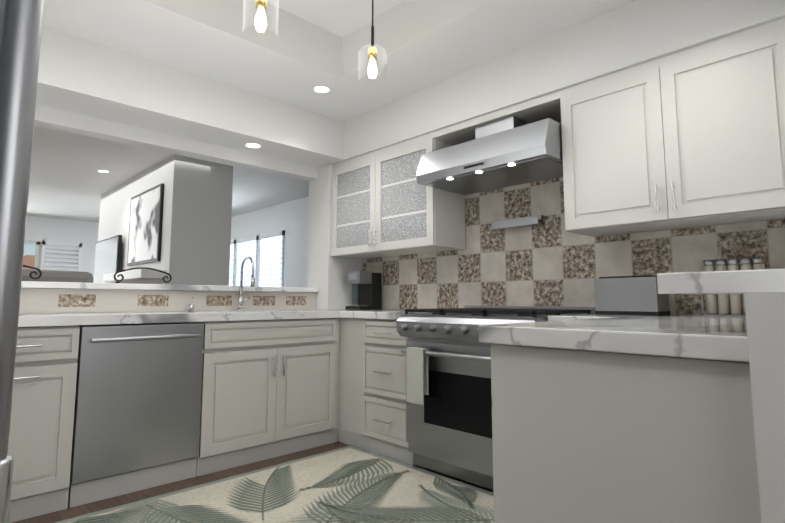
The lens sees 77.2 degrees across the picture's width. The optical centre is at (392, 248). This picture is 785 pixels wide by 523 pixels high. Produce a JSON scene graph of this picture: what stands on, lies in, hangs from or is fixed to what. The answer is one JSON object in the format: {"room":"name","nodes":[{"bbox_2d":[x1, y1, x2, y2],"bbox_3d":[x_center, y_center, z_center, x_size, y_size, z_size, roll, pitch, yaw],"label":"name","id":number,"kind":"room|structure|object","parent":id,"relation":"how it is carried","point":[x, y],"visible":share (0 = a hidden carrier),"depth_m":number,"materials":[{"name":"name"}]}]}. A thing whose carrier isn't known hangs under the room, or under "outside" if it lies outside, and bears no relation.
{"room":"kitchen","nodes":[
{"label":"kitchen","id":0,"kind":"room"},
{"bbox_2d":[25,216,98,277],"bbox_3d":[-7.026,0.592,7.770,7.350,2.464,0.150,6,-8,-44],"label":"wall","id":1,"kind":"structure","parent":0,"point":[38,229],"depth_m":8.87,"materials":[{"name":"white paint"}]},
{"bbox_2d":[25,241,39,269],"bbox_3d":[-7.105,0.800,7.671,2.510,2.030,0.050,6,-8,-44],"label":"sliding door","id":2,"kind":"structure","parent":1,"relation":"in","point":[37,244],"depth_m":8.58,"materials":[{"name":"silver metal"}]},
{"bbox_2d":[40,241,81,271],"bbox_3d":[-7.041,0.773,7.607,3.750,2.030,0.048,6,-8,-44],"label":"blind","id":3,"kind":"object","parent":1,"relation":"attached to","point":[77,247],"visible":0.23,"depth_m":8.76,"materials":[{"name":"white plastic"}]},
{"bbox_2d":[98,154,232,285],"bbox_3d":[-2.910,0.402,5.984,0.620,2.464,2.750,6,-8,-44],"label":"wall","id":4,"kind":"structure","parent":0,"point":[196,227],"depth_m":5.09,"materials":[{"name":"white paint"}]},
{"bbox_2d":[93,235,121,282],"bbox_3d":[-3.586,0.166,6.206,0.081,0.580,1.030,6,-8,-44],"label":"tv","id":5,"kind":"object","parent":4,"relation":"attached to","point":[107,255],"visible":0.81,"depth_m":6.12,"materials":[{"name":"black plastic"}]},
{"bbox_2d":[104,269,165,281],"bbox_3d":[-2.761,0.292,5.225,0.230,0.080,1.300,6,-8,-44],"label":"mantel shelf","id":6,"kind":"object","parent":4,"relation":"attached to","point":[139,275],"visible":0.86,"depth_m":4.89,"materials":[{"name":"white paint"}]},
{"bbox_2d":[127,183,163,265],"bbox_3d":[-2.711,-0.235,5.372,0.031,0.800,1.000,6,-8,-44],"label":"picture","id":7,"kind":"object","parent":4,"relation":"attached to","point":[145,227],"visible":1,"depth_m":5.29,"materials":[{"name":"white paper"}]},
{"bbox_2d":[19,288,315,313],"bbox_3d":[-1.906,0.311,2.926,3.506,0.140,0.013,6,-8,-44],"label":"wall","id":8,"kind":"structure","parent":0,"point":[63,300],"depth_m":3.22,"materials":[{"name":"beige tile"}]},
{"bbox_2d":[20,104,361,322],"bbox_3d":[-1.762,0.090,3.070,3.883,2.464,0.303,6,-8,-44],"label":"wall","id":9,"kind":"structure","parent":0,"point":[326,273],"depth_m":4.02,"materials":[{"name":"white paint"}]},
{"bbox_2d":[23,265,41,278],"bbox_3d":[-2.226,0.115,2.731,0.460,0.100,0.012,6,-8,-44],"label":"scroll","id":10,"kind":"object","parent":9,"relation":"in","point":[35,272],"visible":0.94,"depth_m":2.86,"materials":[{"name":"black metal"}]},
{"bbox_2d":[114,267,171,282],"bbox_3d":[-1.657,0.173,3.276,0.360,0.100,0.012,6,-8,-44],"label":"scroll","id":11,"kind":"object","parent":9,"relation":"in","point":[142,268],"visible":1,"depth_m":3.27,"materials":[{"name":"black metal"}]},
{"bbox_2d":[21,281,318,291],"bbox_3d":[-1.676,0.254,3.246,2.743,0.038,0.205,6,-8,-44],"label":"sill","id":12,"kind":"structure","parent":9,"relation":"attached to","point":[70,285],"depth_m":3.21,"materials":[{"name":"white stone"}]},
{"bbox_2d":[237,256,254,310],"bbox_3d":[-1.040,0.254,3.581,0.105,0.394,0.212,6,-8,-44],"label":"faucet","id":13,"kind":"object","parent":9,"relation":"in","point":[241,300],"visible":0.98,"depth_m":3.59,"materials":[{"name":"silver metal"}]},
{"bbox_2d":[189,297,195,310],"bbox_3d":[-1.357,0.376,3.340,0.032,0.100,0.077,6,-8,-44],"label":"soap dispenser","id":14,"kind":"object","parent":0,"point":[191,306],"visible":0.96,"depth_m":3.34,"materials":[{"name":"silver metal"}]},
{"bbox_2d":[12,441,492,522],"bbox_3d":[-1.520,1.362,3.143,11.500,0.050,14.400,6,-8,-44],"label":"floor","id":15,"kind":"structure","parent":0,"point":[73,512],"depth_m":2.65,"materials":[{"name":"brown wood"}]},
{"bbox_2d":[0,0,43,522],"bbox_3d":[-0.761,0.128,0.091,1.096,1.755,0.910,6,-8,-44],"label":"fridge","id":16,"kind":"object","parent":15,"relation":"on","point":[20,30],"visible":1,"depth_m":0.44,"materials":[{"name":"silver metal"}]},
{"bbox_2d":[8,325,79,522],"bbox_3d":[-2.138,0.803,2.246,1.060,0.872,0.581,6,-8,-44],"label":"base cabinet","id":17,"kind":"object","parent":15,"relation":"on","point":[45,372],"depth_m":2.32,"materials":[{"name":"white paint"}]},
{"bbox_2d":[18,309,357,326],"bbox_3d":[-1.569,0.487,2.820,3.869,0.230,0.580,6,-8,-44],"label":"countertop","id":18,"kind":"structure","parent":17,"relation":"on","point":[50,319],"depth_m":2.79,"materials":[{"name":"stone"}]},
{"bbox_2d":[346,271,380,309],"bbox_3d":[-0.262,0.346,4.046,0.233,0.309,0.250,6,-8,-44],"label":"coffee maker","id":19,"kind":"object","parent":18,"relation":"on","point":[369,289],"visible":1,"depth_m":3.98,"materials":[{"name":"black plastic"}]},
{"bbox_2d":[22,270,92,282],"bbox_3d":[-2.999,0.715,2.922,1.870,1.190,1.000,6,-8,-44],"label":"sofa","id":20,"kind":"object","parent":15,"relation":"on","point":[62,276],"visible":0.12,"depth_m":3.13,"materials":[{"name":"grey fabric"}]},
{"bbox_2d":[68,322,203,507],"bbox_3d":[-1.508,0.865,2.808,0.620,0.868,0.623,6,-8,-44],"label":"dishwasher","id":21,"kind":"object","parent":15,"relation":"on","point":[136,424],"visible":0.98,"depth_m":2.59,"materials":[{"name":"silver metal"}]},
{"bbox_2d":[196,342,338,475],"bbox_3d":[-0.939,1.031,3.386,1.014,0.660,0.581,6,-8,-44],"label":"base cabinet","id":22,"kind":"object","parent":15,"relation":"on","point":[269,389],"depth_m":3.12,"materials":[{"name":"white paint"}]},
{"bbox_2d":[55,446,493,522],"bbox_3d":[-0.618,1.204,1.981,2.430,0.016,1.560,6,-8,-44],"label":"rug","id":23,"kind":"object","parent":15,"relation":"on","point":[350,484],"visible":0.98,"depth_m":2.46,"materials":[{"name":"beige fabric"}]},
{"bbox_2d":[338,318,415,465],"bbox_3d":[0.067,0.933,3.468,0.570,0.872,0.725,6,-8,-44],"label":"base cabinet","id":24,"kind":"object","parent":15,"relation":"on","point":[372,388],"depth_m":3.27,"materials":[{"name":"white paint"}]},
{"bbox_2d":[339,310,426,319],"bbox_3d":[0.066,0.469,3.505,0.571,0.050,0.710,6,-8,-44],"label":"countertop","id":25,"kind":"structure","parent":24,"relation":"on","point":[380,314],"depth_m":3.33,"materials":[{"name":"stone"}]},
{"bbox_2d":[396,306,594,489],"bbox_3d":[0.576,0.817,2.817,0.735,0.965,0.916,6,-8,-44],"label":"range","id":26,"kind":"object","parent":15,"relation":"on","point":[449,427],"visible":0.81,"depth_m":2.69,"materials":[{"name":"silver metal"}]},
{"bbox_2d":[407,347,428,404],"bbox_3d":[0.142,0.724,2.804,0.046,0.308,0.130,6,-8,-44],"label":"towel","id":27,"kind":"object","parent":26,"relation":"on","point":[417,377],"visible":0.98,"depth_m":2.78,"materials":[{"name":"grey fabric"}]},
{"bbox_2d":[490,344,760,522],"bbox_3d":[0.854,0.726,1.528,1.043,0.872,0.680,6,-8,-44],"label":"base cabinet","id":28,"kind":"object","parent":15,"relation":"on","point":[581,436],"visible":0.81,"depth_m":1.14,"materials":[{"name":"white paint"}]},
{"bbox_2d":[478,314,748,362],"bbox_3d":[0.931,0.295,1.870,1.610,0.050,0.997,6,-8,-44],"label":"countertop","id":29,"kind":"structure","parent":28,"relation":"on","point":[723,338],"depth_m":1.22,"materials":[{"name":"stone"}]},
{"bbox_2d":[594,275,669,315],"bbox_3d":[1.226,0.237,2.501,0.176,0.196,0.327,6,-8,-44],"label":"toaster","id":30,"kind":"object","parent":29,"relation":"on","point":[628,295],"visible":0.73,"depth_m":2.44,"materials":[{"name":"silver metal"}]},
{"bbox_2d":[701,257,764,316],"bbox_3d":[1.578,0.178,2.264,0.080,0.264,0.260,6,-8,-44],"label":"spice jars","id":31,"kind":"object","parent":29,"relation":"on","point":[723,301],"visible":0.4,"depth_m":2.27,"materials":[{"name":"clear glass"}]},
{"bbox_2d":[229,230,284,286],"bbox_3d":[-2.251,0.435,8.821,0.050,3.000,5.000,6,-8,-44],"label":"window blinds","id":32,"kind":"object","parent":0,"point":[265,242],"visible":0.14,"depth_m":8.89,"materials":[{"name":"white plastic"}]},
{"bbox_2d":[231,196,308,287],"bbox_3d":[-1.956,0.585,7.700,0.150,2.464,6.930,6,-8,-44],"label":"wall","id":33,"kind":"structure","parent":0,"point":[290,218],"depth_m":7.21,"materials":[{"name":"white paint"}]},
{"bbox_2d":[27,0,633,222],"bbox_3d":[-1.520,-1.295,3.427,11.500,0.366,14.400,6,-8,-44],"label":"ceiling","id":34,"kind":"structure","parent":0,"point":[423,44],"depth_m":3.01,"materials":[{"name":"white paint"}]},
{"bbox_2d":[96,170,110,172],"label":"recessed light","id":35,"kind":"object","parent":34,"relation":"in","point":[102,171],"depth_m":5.59,"materials":[{"name":"white plastic"}]},
{"bbox_2d":[243,0,278,35],"bbox_3d":[-0.575,-1.228,2.170,0.148,0.604,0.148,6,-8,-44],"label":"pendant light","id":36,"kind":"object","parent":34,"relation":"hanging from","point":[260,19],"visible":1,"depth_m":2.13,"materials":[{"name":"white glass"}]},
{"bbox_2d":[311,85,331,93],"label":"recessed light","id":37,"kind":"object","parent":34,"relation":"in","point":[321,89],"depth_m":3.42,"materials":[{"name":"white plastic"}]},
{"bbox_2d":[358,0,385,79],"bbox_3d":[-0.106,-1.180,2.620,0.148,0.604,0.148,6,-8,-44],"label":"pendant light","id":38,"kind":"object","parent":34,"relation":"hanging from","point":[372,59],"visible":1,"depth_m":2.58,"materials":[{"name":"white glass"}]},
{"bbox_2d":[36,0,784,167],"bbox_3d":[-0.612,-1.103,1.998,3.883,0.319,3.356,6,-8,-44],"label":"soffit","id":39,"kind":"structure","parent":0,"point":[81,75],"depth_m":2.94,"materials":[{"name":"white paint"}]},
{"bbox_2d":[243,142,263,148],"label":"recessed light","id":40,"kind":"object","parent":39,"relation":"in","point":[252,145],"depth_m":3.64,"materials":[{"name":"white plastic"}]},
{"bbox_2d":[331,130,466,258],"bbox_3d":[0.004,-0.354,3.823,0.344,0.778,1.129,6,-8,-44],"label":"upper cabinet","id":41,"kind":"object","parent":39,"relation":"hanging from","point":[380,209],"depth_m":3.60,"materials":[{"name":"white paint"}]},
{"bbox_2d":[555,17,784,236],"bbox_3d":[1.383,-0.506,2.402,0.344,0.778,1.002,6,-8,-44],"label":"upper cabinet","id":42,"kind":"object","parent":39,"relation":"hanging from","point":[694,136],"depth_m":2.24,"materials":[{"name":"white paint"}]},
{"bbox_2d":[365,219,777,309],"bbox_3d":[2.112,-0.029,1.952,0.130,2.464,7.300,6,-8,-44],"label":"wall","id":43,"kind":"structure","parent":0,"point":[596,236],"depth_m":2.82,"materials":[{"name":"white paint"}]},
{"bbox_2d":[416,116,562,194],"bbox_3d":[0.652,-0.607,3.047,0.517,0.352,0.913,6,-8,-44],"label":"range hood","id":44,"kind":"object","parent":43,"relation":"attached to","point":[510,151],"visible":0.96,"depth_m":2.89,"materials":[{"name":"silver metal"}]},
{"bbox_2d":[491,215,543,229],"bbox_3d":[0.802,-0.169,3.169,0.072,0.060,0.340,6,-8,-44],"label":"spice shelf","id":45,"kind":"object","parent":43,"relation":"attached to","point":[516,222],"visible":0.91,"depth_m":3.14,"materials":[{"name":"silver metal"}]},
{"bbox_2d":[362,177,784,314],"bbox_3d":[0.799,-0.106,3.226,0.010,1.033,3.058,6,-8,-44],"label":"tile backsplash","id":46,"kind":"structure","parent":43,"relation":"attached to","point":[550,260],"depth_m":3.07,"materials":[{"name":"beige tile"}]},
{"bbox_2d":[744,293,784,522],"bbox_3d":[1.315,-0.078,1.498,1.649,2.464,0.122,6,-8,-44],"label":"wall","id":47,"kind":"structure","parent":0,"point":[765,318],"depth_m":0.91,"materials":[{"name":"white paint"}]},
{"bbox_2d":[657,269,784,295],"bbox_3d":[1.368,0.118,1.487,1.556,0.048,0.550,6,-8,-44],"label":"bar","id":48,"kind":"object","parent":47,"relation":"on","point":[729,283],"visible":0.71,"depth_m":1.06,"materials":[{"name":"stone"}]},
{"label":"outside","id":49,"kind":"structure","parent":0,"visible":0},
{"bbox_3d":[-34.398,4.879,35.952,80.000,0.050,78.850,6,-8,-44],"label":"lawn","id":50,"kind":"structure","parent":49,"visible":0},
{"bbox_2d":[23,255,34,269],"bbox_3d":[-29.765,2.575,39.191,18.600,5.200,22.400,6,-8,-44],"label":"house","id":51,"kind":"structure","parent":50,"relation":"on","point":[28,260],"depth_m":43.67,"materials":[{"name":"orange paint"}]}
]}

